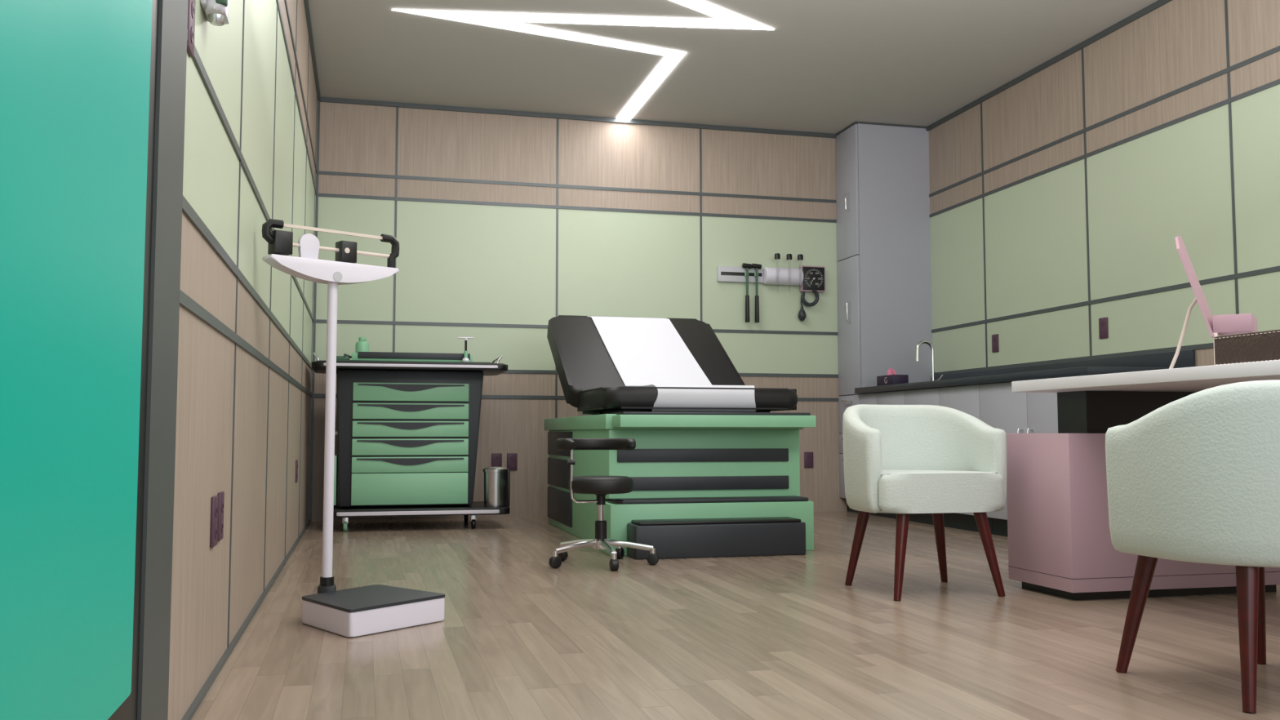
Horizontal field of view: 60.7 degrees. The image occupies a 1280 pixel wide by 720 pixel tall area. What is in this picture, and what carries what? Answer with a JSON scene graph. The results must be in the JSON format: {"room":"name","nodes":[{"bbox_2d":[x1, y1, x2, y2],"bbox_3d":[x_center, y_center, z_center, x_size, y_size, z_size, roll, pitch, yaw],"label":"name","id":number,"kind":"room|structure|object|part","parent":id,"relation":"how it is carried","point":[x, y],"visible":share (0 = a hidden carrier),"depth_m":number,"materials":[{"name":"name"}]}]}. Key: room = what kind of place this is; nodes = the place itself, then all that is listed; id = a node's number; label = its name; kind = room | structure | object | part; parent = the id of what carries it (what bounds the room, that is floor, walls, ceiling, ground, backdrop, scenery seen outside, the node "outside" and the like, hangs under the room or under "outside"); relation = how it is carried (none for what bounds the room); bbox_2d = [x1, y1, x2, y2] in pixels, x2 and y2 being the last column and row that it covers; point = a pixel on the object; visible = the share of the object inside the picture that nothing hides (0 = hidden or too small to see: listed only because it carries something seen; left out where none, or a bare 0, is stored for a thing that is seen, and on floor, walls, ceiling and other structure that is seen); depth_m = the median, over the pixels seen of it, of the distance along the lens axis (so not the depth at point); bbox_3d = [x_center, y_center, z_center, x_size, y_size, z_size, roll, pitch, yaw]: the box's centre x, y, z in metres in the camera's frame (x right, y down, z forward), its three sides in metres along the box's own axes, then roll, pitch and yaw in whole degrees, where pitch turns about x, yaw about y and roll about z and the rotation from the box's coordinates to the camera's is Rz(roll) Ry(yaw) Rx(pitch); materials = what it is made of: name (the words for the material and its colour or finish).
{"room":"examination room","nodes":[
{"label":"examination room","id":0,"kind":"room"},
{"bbox_2d":[167,0,317,719],"bbox_3d":[-1.168,-0.649,3.079,0.100,2.870,8.843,1,-4,-14],"label":"wall","id":1,"kind":"structure","parent":0,"point":[199,606],"depth_m":3.05,"materials":[{"name":"brown wood"}]},
{"bbox_2d":[0,0,188,719],"bbox_3d":[-0.551,-0.614,0.853,0.014,2.500,2.440,1,-4,-14],"label":"door","id":2,"kind":"structure","parent":1,"relation":"in","point":[92,92],"depth_m":1.34,"materials":[{"name":"teal plastic"}]},
{"bbox_3d":[-0.552,-0.614,0.853,0.012,2.500,2.440,1,-4,-14],"label":"frame","id":3,"kind":"part","parent":2,"relation":"part of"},
{"bbox_2d":[186,0,195,57],"bbox_3d":[-0.870,-0.654,2.119,0.010,0.118,0.072,1,-4,-14],"label":"outlet plate","id":4,"kind":"object","parent":1,"relation":"attached to","point":[191,5],"visible":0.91,"depth_m":2.11,"materials":[{"name":"plastic"}]},
{"bbox_2d":[191,26,194,44],"bbox_3d":[-0.868,-0.629,2.118,0.004,0.032,0.032,1,-4,-14],"label":"socket","id":5,"kind":"object","parent":4,"relation":"attached to","point":[192,28],"depth_m":2.12,"materials":[{"name":"plastic"}]},
{"bbox_2d":[191,1,195,18],"bbox_3d":[-0.868,-0.679,2.121,0.004,0.032,0.032,1,-4,-14],"label":"socket","id":6,"kind":"object","parent":4,"relation":"attached to","point":[193,3],"depth_m":2.12,"materials":[{"name":"plastic"}]},
{"bbox_2d":[209,495,218,547],"bbox_3d":[-1.004,0.381,2.584,0.010,0.118,0.072,1,-4,-14],"label":"outlet plate","id":7,"kind":"object","parent":1,"relation":"attached to","point":[214,504],"visible":1,"depth_m":2.55,"materials":[{"name":"plastic"}]},
{"bbox_2d":[214,524,217,538],"bbox_3d":[-1.002,0.406,2.583,0.004,0.032,0.032,1,-4,-14],"label":"socket","id":8,"kind":"object","parent":7,"relation":"attached to","point":[215,526],"depth_m":2.58,"materials":[{"name":"plastic"}]},
{"bbox_2d":[215,503,217,517],"bbox_3d":[-1.002,0.356,2.586,0.004,0.032,0.032,1,-4,-14],"label":"socket","id":9,"kind":"object","parent":7,"relation":"attached to","point":[216,504],"depth_m":2.58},
{"bbox_2d":[200,0,230,26],"bbox_3d":[-0.897,-0.862,2.328,0.052,0.306,0.110,1,-4,-14],"label":"wall dispenser","id":10,"kind":"object","parent":1,"relation":"attached to","point":[216,12],"visible":1,"depth_m":2.29,"materials":[{"name":"grey plastic"}]},
{"bbox_3d":[-0.917,-0.874,2.324,0.012,0.283,0.110,1,-4,-14],"label":"plate","id":11,"kind":"part","parent":10,"relation":"part of","materials":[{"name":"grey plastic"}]},
{"bbox_2d":[217,491,224,541],"bbox_3d":[-1.032,0.384,2.695,0.010,0.118,0.072,1,-4,-14],"label":"outlet plate","id":12,"kind":"object","parent":1,"relation":"attached to","point":[221,495],"visible":0.97,"depth_m":2.67,"materials":[{"name":"plastic"}]},
{"bbox_2d":[221,499,223,512],"bbox_3d":[-1.030,0.359,2.698,0.004,0.032,0.032,1,-4,-14],"label":"socket","id":13,"kind":"object","parent":12,"relation":"attached to","point":[222,500],"depth_m":2.69,"materials":[{"name":"plastic"}]},
{"bbox_2d":[221,520,223,533],"bbox_3d":[-1.030,0.409,2.694,0.004,0.032,0.032,1,-4,-14],"label":"socket","id":14,"kind":"object","parent":12,"relation":"attached to","point":[222,521],"depth_m":2.69,"materials":[{"name":"plastic"}]},
{"bbox_2d":[179,0,320,719],"bbox_3d":[-1.110,-0.648,3.093,0.020,2.870,8.843,1,-4,-14],"label":"trim","id":15,"kind":"structure","parent":1,"relation":"attached to","point":[185,301],"depth_m":3.59,"materials":[{"name":"grey metal"}]},
{"bbox_2d":[295,459,297,482],"bbox_3d":[-1.800,0.583,5.739,0.010,0.118,0.072,1,-4,-14],"label":"outlet plate","id":16,"kind":"object","parent":1,"relation":"attached to","point":[296,460],"visible":1,"depth_m":5.71,"materials":[{"name":"plastic"}]},
{"bbox_2d":[311,102,847,521],"bbox_3d":[-0.075,-0.320,7.953,4.604,2.870,0.100,1,-4,-14],"label":"wall","id":17,"kind":"structure","parent":0,"point":[457,263],"depth_m":7.79,"materials":[{"name":"green paint"}]},
{"bbox_2d":[491,453,502,466],"bbox_3d":[-0.994,0.707,7.595,0.072,0.118,0.010,1,-4,-14],"label":"outlet plate","id":18,"kind":"object","parent":17,"relation":"attached to","point":[496,458],"visible":0.76,"depth_m":7.59,"materials":[{"name":"plastic"}]},
{"bbox_2d":[506,453,517,470],"bbox_3d":[-0.891,0.709,7.621,0.072,0.118,0.010,1,-4,-14],"label":"outlet plate","id":19,"kind":"object","parent":17,"relation":"attached to","point":[512,458],"visible":0.96,"depth_m":7.62,"materials":[{"name":"plastic"}]},
{"bbox_2d":[314,97,838,519],"bbox_3d":[-0.348,-0.329,7.823,3.810,2.870,0.020,1,-4,-14],"label":"trim","id":20,"kind":"structure","parent":17,"relation":"attached to","point":[329,100],"depth_m":7.81,"materials":[{"name":"grey metal"}]},
{"bbox_2d":[716,266,763,283],"bbox_3d":[0.744,-0.633,8.111,0.354,0.115,0.033,1,-4,-14],"label":"wall rail","id":21,"kind":"object","parent":17,"relation":"attached to","point":[724,273],"visible":1,"depth_m":8.09,"materials":[{"name":"grey plastic"}]},
{"bbox_2d":[742,262,751,322],"bbox_3d":[0.791,-0.497,8.077,0.073,0.438,0.038,1,-4,-14],"label":"hammer","id":22,"kind":"object","parent":21,"relation":"attached to","point":[747,266],"visible":1,"depth_m":8.07,"materials":[{"name":"black plastic"}]},
{"bbox_2d":[751,263,761,322],"bbox_3d":[0.864,-0.495,8.095,0.073,0.438,0.038,1,-4,-14],"label":"hammer","id":23,"kind":"object","parent":21,"relation":"attached to","point":[756,266],"visible":1,"depth_m":8.08,"materials":[{"name":"black plastic"}]},
{"bbox_2d":[763,266,803,285],"bbox_3d":[1.064,-0.624,8.163,0.291,0.128,0.128,1,-4,-14],"label":"holder","id":24,"kind":"object","parent":17,"relation":"attached to","point":[769,273],"visible":0.93,"depth_m":8.11,"materials":[{"name":"white plastic"}]},
{"bbox_2d":[774,253,780,292],"bbox_3d":[1.014,-0.642,8.073,0.042,0.288,0.042,1,-4,-14],"label":"tube","id":25,"kind":"object","parent":24,"relation":"attached to","point":[777,256],"visible":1,"depth_m":8.07,"materials":[{"name":"clear glass"}]},
{"bbox_2d":[786,253,791,293],"bbox_3d":[1.105,-0.640,8.096,0.042,0.288,0.042,1,-4,-14],"label":"tube","id":26,"kind":"object","parent":24,"relation":"attached to","point":[788,256],"visible":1,"depth_m":8.09,"materials":[{"name":"clear glass"}]},
{"bbox_2d":[797,253,803,293],"bbox_3d":[1.191,-0.639,8.117,0.042,0.288,0.042,1,-4,-14],"label":"tube","id":27,"kind":"object","parent":24,"relation":"attached to","point":[800,257],"visible":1,"depth_m":8.11,"materials":[{"name":"clear glass"}]},
{"bbox_2d":[804,452,813,467],"bbox_3d":[1.259,0.745,8.161,0.072,0.118,0.010,1,-4,-14],"label":"outlet plate","id":28,"kind":"object","parent":17,"relation":"attached to","point":[808,456],"visible":1,"depth_m":8.16,"materials":[{"name":"plastic"}]},
{"bbox_2d":[797,265,825,321],"bbox_3d":[1.289,-0.498,8.217,0.216,0.420,0.076,1,-4,-14],"label":"pressure gauge","id":29,"kind":"object","parent":17,"relation":"attached to","point":[814,277],"visible":0.99,"depth_m":8.20,"materials":[{"name":"black plastic"}]},
{"bbox_3d":[1.213,-0.344,8.192,0.062,0.110,0.062,1,-4,-14],"label":"bulb","id":30,"kind":"part","parent":29,"relation":"part of","materials":[{"name":"grey plastic"}]},
{"bbox_2d":[308,0,1158,133],"bbox_3d":[1.004,-2.091,3.775,4.604,0.100,8.943,1,-4,-14],"label":"ceiling","id":31,"kind":"structure","parent":0,"point":[824,66],"depth_m":6.62,"materials":[{"name":"paint"}]},
{"bbox_2d":[391,0,773,119],"bbox_3d":[-0.011,-1.850,6.547,1.678,0.006,2.429,-2,-4,30],"label":"ceiling light strip","id":32,"kind":"object","parent":31,"relation":"attached to","point":[726,20],"visible":1,"depth_m":6.10,"materials":[{"name":"white plastic"}]},
{"bbox_2d":[191,511,1279,719],"bbox_3d":[1.004,0.873,3.575,4.604,0.100,8.943,1,-4,-14],"label":"floor","id":33,"kind":"structure","parent":0,"point":[519,637],"depth_m":3.06,"materials":[{"name":"brown wood"}]},
{"bbox_2d":[262,218,444,636],"bbox_3d":[-0.876,0.183,3.389,0.479,1.252,0.431,3,-5,-42],"label":"balance scale","id":34,"kind":"object","parent":33,"relation":"on","point":[357,611],"visible":1,"depth_m":3.46,"materials":[{"name":"white metal"}]},
{"bbox_3d":[-0.998,0.230,3.521,0.032,0.975,0.032,1,-4,-14],"label":"post","id":35,"kind":"part","parent":34,"relation":"part of","materials":[{"name":"white metal"}]},
{"bbox_2d":[311,352,510,531],"bbox_3d":[-1.447,0.510,6.903,1.190,1.072,0.708,1,-4,-14],"label":"cart","id":36,"kind":"object","parent":33,"relation":"on","point":[407,433],"visible":0.9,"depth_m":6.67,"materials":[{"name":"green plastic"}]},
{"bbox_3d":[-2.000,-0.002,6.798,0.044,0.064,0.424,1,-4,-14],"label":"handle","id":37,"kind":"part","parent":36,"relation":"part of","materials":[{"name":"silver metal"}]},
{"bbox_2d":[336,353,351,359],"bbox_3d":[-1.845,-0.011,6.733,0.138,0.046,0.271,1,-4,-14],"label":"instrument case","id":38,"kind":"object","parent":36,"relation":"on","point":[345,357],"visible":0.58,"depth_m":6.62,"materials":[{"name":"green plastic"}]},
{"bbox_3d":[-1.401,0.785,6.671,0.697,0.191,0.020,1,-4,-14],"label":"drawer","id":39,"kind":"part","parent":36,"relation":"part of","materials":[{"name":"green metal"}]},
{"bbox_3d":[-1.401,0.639,6.681,0.697,0.095,0.020,1,-4,-14],"label":"drawer","id":40,"kind":"part","parent":36,"relation":"part of","materials":[{"name":"green metal"}]},
{"bbox_3d":[-1.401,0.531,6.688,0.697,0.100,0.020,1,-4,-14],"label":"drawer","id":41,"kind":"part","parent":36,"relation":"part of","materials":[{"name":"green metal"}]},
{"bbox_3d":[-1.401,0.422,6.696,0.697,0.096,0.020,1,-4,-14],"label":"drawer","id":42,"kind":"part","parent":36,"relation":"part of","materials":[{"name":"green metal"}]},
{"bbox_3d":[-1.401,0.314,6.703,0.697,0.097,0.020,1,-4,-14],"label":"drawer","id":43,"kind":"part","parent":36,"relation":"part of","materials":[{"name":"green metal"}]},
{"bbox_3d":[-1.401,0.197,6.711,0.697,0.111,0.020,1,-4,-14],"label":"drawer","id":44,"kind":"part","parent":36,"relation":"part of","materials":[{"name":"green metal"}]},
{"bbox_2d":[351,351,472,361],"bbox_3d":[-1.433,-0.006,6.871,0.725,0.054,0.366,1,-4,-14],"label":"tray","id":45,"kind":"object","parent":36,"relation":"on","point":[384,356],"visible":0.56,"depth_m":6.69,"materials":[{"name":"green plastic"}]},
{"bbox_2d":[355,337,368,352],"bbox_3d":[-1.727,-0.090,6.805,0.082,0.104,0.082,1,-4,-14],"label":"bottle","id":46,"kind":"object","parent":45,"relation":"on","point":[362,345],"visible":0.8,"depth_m":6.77,"materials":[{"name":"green plastic"}]},
{"bbox_2d":[333,501,510,517],"bbox_3d":[-1.395,0.937,6.892,1.080,0.042,0.660,1,-4,-14],"label":"shelf","id":47,"kind":"object","parent":36,"relation":"attached to","point":[473,508],"depth_m":6.62,"materials":[{"name":"black plastic"}]},
{"bbox_2d":[457,337,474,361],"bbox_3d":[-1.074,-0.065,6.751,0.098,0.155,0.048,1,-4,-14],"label":"stand","id":48,"kind":"object","parent":36,"relation":"on","point":[465,358],"visible":1,"depth_m":6.74,"materials":[{"name":"silver metal"}]},
{"bbox_3d":[-1.075,-0.088,6.753,0.014,0.065,0.014,1,-4,-14],"label":"post","id":49,"kind":"part","parent":48,"relation":"part of","materials":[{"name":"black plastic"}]},
{"bbox_2d":[483,466,510,506],"bbox_3d":[-0.893,0.785,6.796,0.166,0.246,0.154,1,-4,-14],"label":"waste bin","id":50,"kind":"object","parent":36,"relation":"on","point":[496,479],"visible":1,"depth_m":6.74,"materials":[{"name":"metal"}]},
{"bbox_3d":[-0.899,0.681,6.802,0.154,0.037,0.154,1,-4,-14],"label":"lid","id":51,"kind":"part","parent":50,"relation":"part of","materials":[{"name":"metal"}]},
{"bbox_3d":[-0.933,0.016,7.065,0.044,0.064,0.424,1,-4,-14],"label":"handle","id":52,"kind":"part","parent":36,"relation":"part of","materials":[{"name":"silver metal"}]},
{"bbox_2d":[548,438,658,570],"bbox_3d":[-0.168,0.629,4.867,0.497,0.560,0.479,1,-4,-14],"label":"stool","id":53,"kind":"object","parent":33,"relation":"on","point":[599,486],"visible":1,"depth_m":4.84,"materials":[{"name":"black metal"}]},
{"bbox_3d":[-0.367,0.844,4.740,0.024,0.035,0.024,1,-4,-14],"label":"stem","id":54,"kind":"part","parent":53,"relation":"part of","materials":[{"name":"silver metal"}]},
{"bbox_3d":[-0.305,0.451,4.833,0.032,0.024,0.024,1,-4,-14],"label":"knob","id":55,"kind":"part","parent":53,"relation":"part of","materials":[{"name":"black plastic"}]},
{"bbox_3d":[-0.279,0.820,4.801,0.209,0.052,0.096,1,-4,-14],"label":"arm","id":56,"kind":"part","parent":53,"relation":"part of","materials":[{"name":"silver metal"}]},
{"bbox_3d":[-0.274,0.830,4.949,0.215,0.052,0.025,-3,-5,38],"label":"arm","id":57,"kind":"part","parent":53,"relation":"part of","materials":[{"name":"silver metal"}]},
{"bbox_3d":[-0.221,0.381,4.946,0.367,0.054,0.256,2,-4,-29],"label":"backrest","id":58,"kind":"part","parent":53,"relation":"part of","materials":[{"name":"black leather"}]},
{"bbox_3d":[-0.174,0.555,4.890,0.290,0.074,0.290,1,-4,-14],"label":"seat","id":59,"kind":"part","parent":53,"relation":"part of","materials":[{"name":"black leather"}]},
{"bbox_3d":[-0.139,0.817,4.750,0.025,0.052,0.215,1,-4,-16],"label":"arm","id":60,"kind":"part","parent":53,"relation":"part of","materials":[{"name":"silver metal"}]},
{"bbox_3d":[-0.125,0.632,4.883,0.099,0.023,0.018,0,-4,-1],"label":"lever","id":61,"kind":"part","parent":53,"relation":"part of","materials":[{"name":"black plastic"}]},
{"bbox_3d":[-0.110,0.837,4.647,0.024,0.035,0.024,1,-4,-14],"label":"stem","id":62,"kind":"part","parent":53,"relation":"part of","materials":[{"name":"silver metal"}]},
{"bbox_3d":[-0.048,0.825,4.867,0.215,0.052,0.025,0,-4,2],"label":"arm","id":63,"kind":"part","parent":53,"relation":"part of","materials":[{"name":"silver metal"}]},
{"bbox_3d":[0.057,0.852,4.862,0.024,0.035,0.024,1,-4,-14],"label":"stem","id":64,"kind":"part","parent":53,"relation":"part of","materials":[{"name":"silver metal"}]},
{"bbox_2d":[544,315,815,559],"bbox_3d":[0.133,0.337,6.289,1.100,1.334,2.250,1,-4,-14],"label":"exam table","id":65,"kind":"object","parent":33,"relation":"on","point":[714,473],"visible":0.96,"depth_m":5.56,"materials":[{"name":"green metal"}]},
{"bbox_3d":[-0.496,0.696,6.742,0.015,0.170,0.820,1,-4,-14],"label":"panel","id":66,"kind":"part","parent":65,"relation":"part of","materials":[{"name":"grey plastic"}]},
{"bbox_3d":[-0.496,0.897,6.729,0.015,0.195,0.820,1,-4,-14],"label":"panel","id":67,"kind":"part","parent":65,"relation":"part of","materials":[{"name":"grey plastic"}]},
{"bbox_3d":[-0.496,0.516,6.754,0.015,0.145,0.820,1,-4,-14],"label":"panel","id":68,"kind":"part","parent":65,"relation":"part of","materials":[{"name":"grey plastic"}]},
{"bbox_3d":[0.018,0.006,6.686,1.060,0.620,0.895,1,-4,-14],"label":"backrest","id":69,"kind":"part","parent":65,"relation":"part of","materials":[{"name":"black leather"}]},
{"bbox_3d":[0.106,0.375,6.455,1.050,0.076,1.910,1,-4,-14],"label":"frame","id":70,"kind":"part","parent":65,"relation":"part of","materials":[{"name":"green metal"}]},
{"bbox_3d":[0.240,0.291,6.009,0.800,0.032,0.550,1,-4,-14],"label":"seat frame","id":71,"kind":"part","parent":65,"relation":"part of","materials":[{"name":"black plastic"}]},
{"bbox_2d":[577,386,797,411],"bbox_3d":[0.237,0.222,5.982,1.050,0.110,0.830,1,-4,-14],"label":"seat cushion","id":72,"kind":"object","parent":65,"relation":"on","point":[588,398],"depth_m":5.58,"materials":[{"name":"black leather"}]},
{"bbox_3d":[0.326,0.480,5.523,0.904,0.065,0.012,1,-4,-14],"label":"drawer","id":73,"kind":"part","parent":65,"relation":"part of","materials":[{"name":"grey plastic"}]},
{"bbox_3d":[0.326,0.620,5.514,0.904,0.066,0.012,1,-4,-14],"label":"drawer","id":74,"kind":"part","parent":65,"relation":"part of","materials":[{"name":"grey plastic"}]},
{"bbox_2d":[835,121,932,512],"bbox_3d":[1.812,-0.304,8.186,0.630,2.868,0.368,1,-4,-14],"label":"tall cabinet","id":75,"kind":"object","parent":33,"relation":"on","point":[884,266],"visible":0.62,"depth_m":8.07,"materials":[{"name":"laminate"}]},
{"bbox_3d":[1.550,0.617,8.063,0.019,0.146,0.353,1,-4,-14],"label":"drawer","id":76,"kind":"part","parent":75,"relation":"part of","materials":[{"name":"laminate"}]},
{"bbox_3d":[1.550,0.857,8.046,0.019,0.326,0.353,1,-4,-14],"label":"drawer","id":77,"kind":"part","parent":75,"relation":"part of","materials":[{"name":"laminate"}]},
{"bbox_3d":[1.550,-1.243,8.188,0.019,0.967,0.353,1,-4,-14],"label":"door","id":78,"kind":"part","parent":75,"relation":"part of","materials":[{"name":"laminate"}]},
{"bbox_3d":[1.537,-1.174,8.120,0.036,0.136,0.012,1,-4,-14],"label":"handle","id":79,"kind":"part","parent":75,"relation":"part of","materials":[{"name":"silver metal"}]},
{"bbox_3d":[1.550,0.402,8.077,0.019,0.278,0.353,1,-4,-14],"label":"drawer","id":80,"kind":"part","parent":75,"relation":"part of","materials":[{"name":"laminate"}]},
{"bbox_3d":[1.550,-0.249,8.121,0.019,1.014,0.353,1,-4,-14],"label":"door","id":81,"kind":"part","parent":75,"relation":"part of","materials":[{"name":"laminate"}]},
{"bbox_3d":[1.537,-0.356,8.065,0.036,0.149,0.012,1,-4,-14],"label":"handle","id":82,"kind":"part","parent":75,"relation":"part of","materials":[{"name":"silver metal"}]},
{"bbox_3d":[1.828,-1.729,8.286,0.598,0.010,0.368,1,-4,-14],"label":"trim","id":83,"kind":"part","parent":75,"relation":"part of","materials":[{"name":"grey"}]},
{"bbox_2d":[859,390,915,521],"bbox_3d":[1.937,0.660,7.618,0.628,0.868,0.682,1,-4,-14],"label":"base cabinet","id":84,"kind":"object","parent":33,"relation":"on","point":[895,397],"visible":0.18,"depth_m":7.53,"materials":[{"name":"laminate"}]},
{"bbox_3d":[1.627,0.619,7.755,0.019,0.762,0.270,1,-4,-14],"label":"door","id":85,"kind":"part","parent":84,"relation":"part of","materials":[{"name":"laminate"}]},
{"bbox_3d":[1.710,0.596,7.424,0.019,0.762,0.406,1,-4,-14],"label":"door","id":86,"kind":"part","parent":84,"relation":"part of","materials":[{"name":"laminate"}]},
{"bbox_2d":[842,404,1007,600],"bbox_3d":[1.038,0.512,4.112,0.568,0.698,0.491,1,-4,-14],"label":"tub chair","id":87,"kind":"object","parent":33,"relation":"on","point":[902,460],"visible":1,"depth_m":4.01,"materials":[{"name":"fabric"}]},
{"bbox_3d":[0.839,0.708,4.194,0.108,0.318,0.046,-3,-5,36],"label":"leg","id":88,"kind":"part","parent":87,"relation":"part of","materials":[{"name":"red wood"}]},
{"bbox_3d":[0.924,0.685,3.856,0.046,0.318,0.108,-2,-4,26],"label":"leg","id":89,"kind":"part","parent":87,"relation":"part of","materials":[{"name":"red wood"}]},
{"bbox_3d":[1.169,0.713,4.277,0.045,0.318,0.108,-2,-4,26],"label":"leg","id":90,"kind":"part","parent":87,"relation":"part of","materials":[{"name":"red wood"}]},
{"bbox_2d":[878,470,1004,513],"bbox_3d":[1.046,0.486,4.083,0.496,0.140,0.405,1,-4,-14],"label":"seat cushion","id":91,"kind":"object","parent":87,"relation":"on","point":[900,491],"depth_m":3.89,"materials":[{"name":"fabric"}]},
{"bbox_3d":[1.254,0.691,3.939,0.108,0.318,0.045,-3,-5,36],"label":"leg","id":92,"kind":"part","parent":87,"relation":"part of","materials":[{"name":"red wood"}]},
{"bbox_2d":[904,384,992,533],"bbox_3d":[2.132,0.608,6.847,0.628,0.868,0.908,1,-4,-14],"label":"base cabinet","id":93,"kind":"object","parent":33,"relation":"on","point":[966,398],"visible":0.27,"depth_m":6.68,"materials":[{"name":"laminate"}]},
{"bbox_3d":[1.815,0.568,7.008,0.019,0.762,0.446,1,-4,-14],"label":"door","id":94,"kind":"part","parent":93,"relation":"part of","materials":[{"name":"laminate"}]},
{"bbox_3d":[1.926,0.538,6.568,0.019,0.762,0.456,1,-4,-14],"label":"door","id":95,"kind":"part","parent":93,"relation":"part of","materials":[{"name":"laminate"}]},
{"bbox_2d":[979,382,1057,536],"bbox_3d":[2.368,0.545,5.909,0.628,0.868,1.028,1,-4,-14],"label":"base cabinet","id":96,"kind":"object","parent":33,"relation":"on","point":[1001,407],"visible":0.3,"depth_m":6.04,"materials":[{"name":"laminate"}]},
{"bbox_3d":[2.040,0.508,6.118,0.019,0.762,0.466,1,-4,-14],"label":"door","id":97,"kind":"part","parent":96,"relation":"part of","materials":[{"name":"laminate"}]},
{"bbox_2d":[854,366,1168,393],"bbox_3d":[2.175,0.142,6.706,0.628,0.041,2.634,1,-4,-14],"label":"countertop","id":98,"kind":"structure","parent":96,"relation":"on","point":[1082,371],"depth_m":6.04,"materials":[{"name":"stone"}]},
{"bbox_2d":[876,368,908,386],"bbox_3d":[1.756,0.118,7.618,0.121,0.130,0.240,1,-4,-14],"label":"tissue box","id":99,"kind":"object","parent":98,"relation":"on","point":[891,378],"visible":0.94,"depth_m":7.53,"materials":[{"name":"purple cardboard"}]},
{"bbox_2d":[915,339,942,381],"bbox_3d":[2.022,0.022,7.650,0.213,0.326,0.053,1,-4,-14],"label":"faucet","id":100,"kind":"object","parent":98,"relation":"on","point":[932,352],"visible":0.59,"depth_m":7.64,"materials":[{"name":"silver metal"}]},
{"bbox_3d":[2.059,0.458,5.930,0.036,0.177,0.012,1,-4,-14],"label":"handle","id":101,"kind":"part","parent":96,"relation":"part of","materials":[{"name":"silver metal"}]},
{"bbox_3d":[2.081,0.452,5.843,0.036,0.177,0.012,1,-4,-14],"label":"handle","id":102,"kind":"part","parent":96,"relation":"part of","materials":[{"name":"silver metal"}]},
{"bbox_3d":[2.165,0.474,5.619,0.019,0.762,0.556,1,-4,-14],"label":"door","id":103,"kind":"part","parent":96,"relation":"part of","materials":[{"name":"laminate"}]},
{"bbox_2d":[1006,360,1279,599],"bbox_3d":[2.174,0.397,3.022,1.020,0.775,2.640,1,-4,-14],"label":"desk","id":104,"kind":"object","parent":33,"relation":"on","point":[1060,543],"visible":0.56,"depth_m":3.88,"materials":[{"name":"pink laminate"}]},
{"bbox_2d":[1168,235,1257,368],"bbox_3d":[1.784,-0.191,3.433,0.246,0.455,0.220,-3,-5,34],"label":"book stand","id":105,"kind":"object","parent":104,"relation":"on","point":[1228,324],"visible":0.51,"depth_m":3.36,"materials":[{"name":"plastic"}]},
{"bbox_3d":[1.724,-0.083,3.466,0.101,0.244,0.011,-3,-5,34],"label":"wire leg","id":106,"kind":"part","parent":105,"relation":"part of","materials":[{"name":"beige metal"}]},
{"bbox_3d":[1.754,-0.240,3.456,0.117,0.356,0.220,-3,-5,34],"label":"panel","id":107,"kind":"part","parent":105,"relation":"part of","materials":[{"name":"plastic"}]},
{"bbox_2d":[1213,329,1279,364],"bbox_3d":[1.851,-0.040,2.976,0.202,0.090,0.550,1,-4,-14],"label":"box","id":108,"kind":"object","parent":104,"relation":"on","point":[1260,346],"visible":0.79,"depth_m":3.09,"materials":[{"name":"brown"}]},
{"bbox_2d":[1105,379,1279,713],"bbox_3d":[1.430,0.404,2.518,0.568,0.698,0.491,1,-4,-14],"label":"tub chair","id":109,"kind":"object","parent":33,"relation":"on","point":[1196,477],"visible":1,"depth_m":2.37,"materials":[{"name":"white fabric"}]},
{"bbox_3d":[1.214,0.605,2.664,0.108,0.318,0.046,-3,-5,36],"label":"leg","id":110,"kind":"part","parent":109,"relation":"part of","materials":[{"name":"red wood"}]},
{"bbox_3d":[1.292,0.582,2.332,0.046,0.318,0.108,-3,-5,42],"label":"leg","id":111,"kind":"part","parent":109,"relation":"part of","materials":[{"name":"red wood"}]},
{"bbox_3d":[1.544,0.610,2.747,0.045,0.318,0.108,-2,-4,26],"label":"leg","id":112,"kind":"part","parent":109,"relation":"part of","materials":[{"name":"red wood"}]},
{"bbox_2d":[928,0,1279,372],"bbox_3d":[3.200,-0.575,4.175,0.100,2.870,8.843,1,-4,-14],"label":"wall","id":113,"kind":"structure","parent":0,"point":[1146,192],"depth_m":6.10,"materials":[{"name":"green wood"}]},
{"bbox_2d":[991,333,999,352],"bbox_3d":[2.359,-0.111,7.268,0.010,0.118,0.072,1,-4,-14],"label":"outlet plate","id":114,"kind":"object","parent":113,"relation":"attached to","point":[994,337],"visible":1,"depth_m":7.26,"materials":[{"name":"purple plastic"}]},
{"bbox_2d":[930,349,1195,381],"bbox_3d":[2.468,0.080,6.782,0.016,0.094,2.630,1,-4,-14],"label":"backsplash","id":115,"kind":"structure","parent":113,"relation":"attached to","point":[1186,358],"depth_m":6.07,"materials":[{"name":"black stone"}]},
{"bbox_2d":[926,0,1279,375],"bbox_3d":[3.185,-0.588,3.987,0.020,2.870,8.485,1,-4,-14],"label":"trim","id":116,"kind":"structure","parent":113,"relation":"attached to","point":[1157,4],"depth_m":6.30,"materials":[{"name":"grey metal"}]},
{"bbox_2d":[1098,317,1108,338],"bbox_3d":[2.627,-0.181,6.204,0.010,0.118,0.072,1,-4,-14],"label":"outlet plate","id":117,"kind":"object","parent":113,"relation":"attached to","point":[1103,322],"visible":1,"depth_m":6.20,"materials":[{"name":"purple plastic"}]}
]}

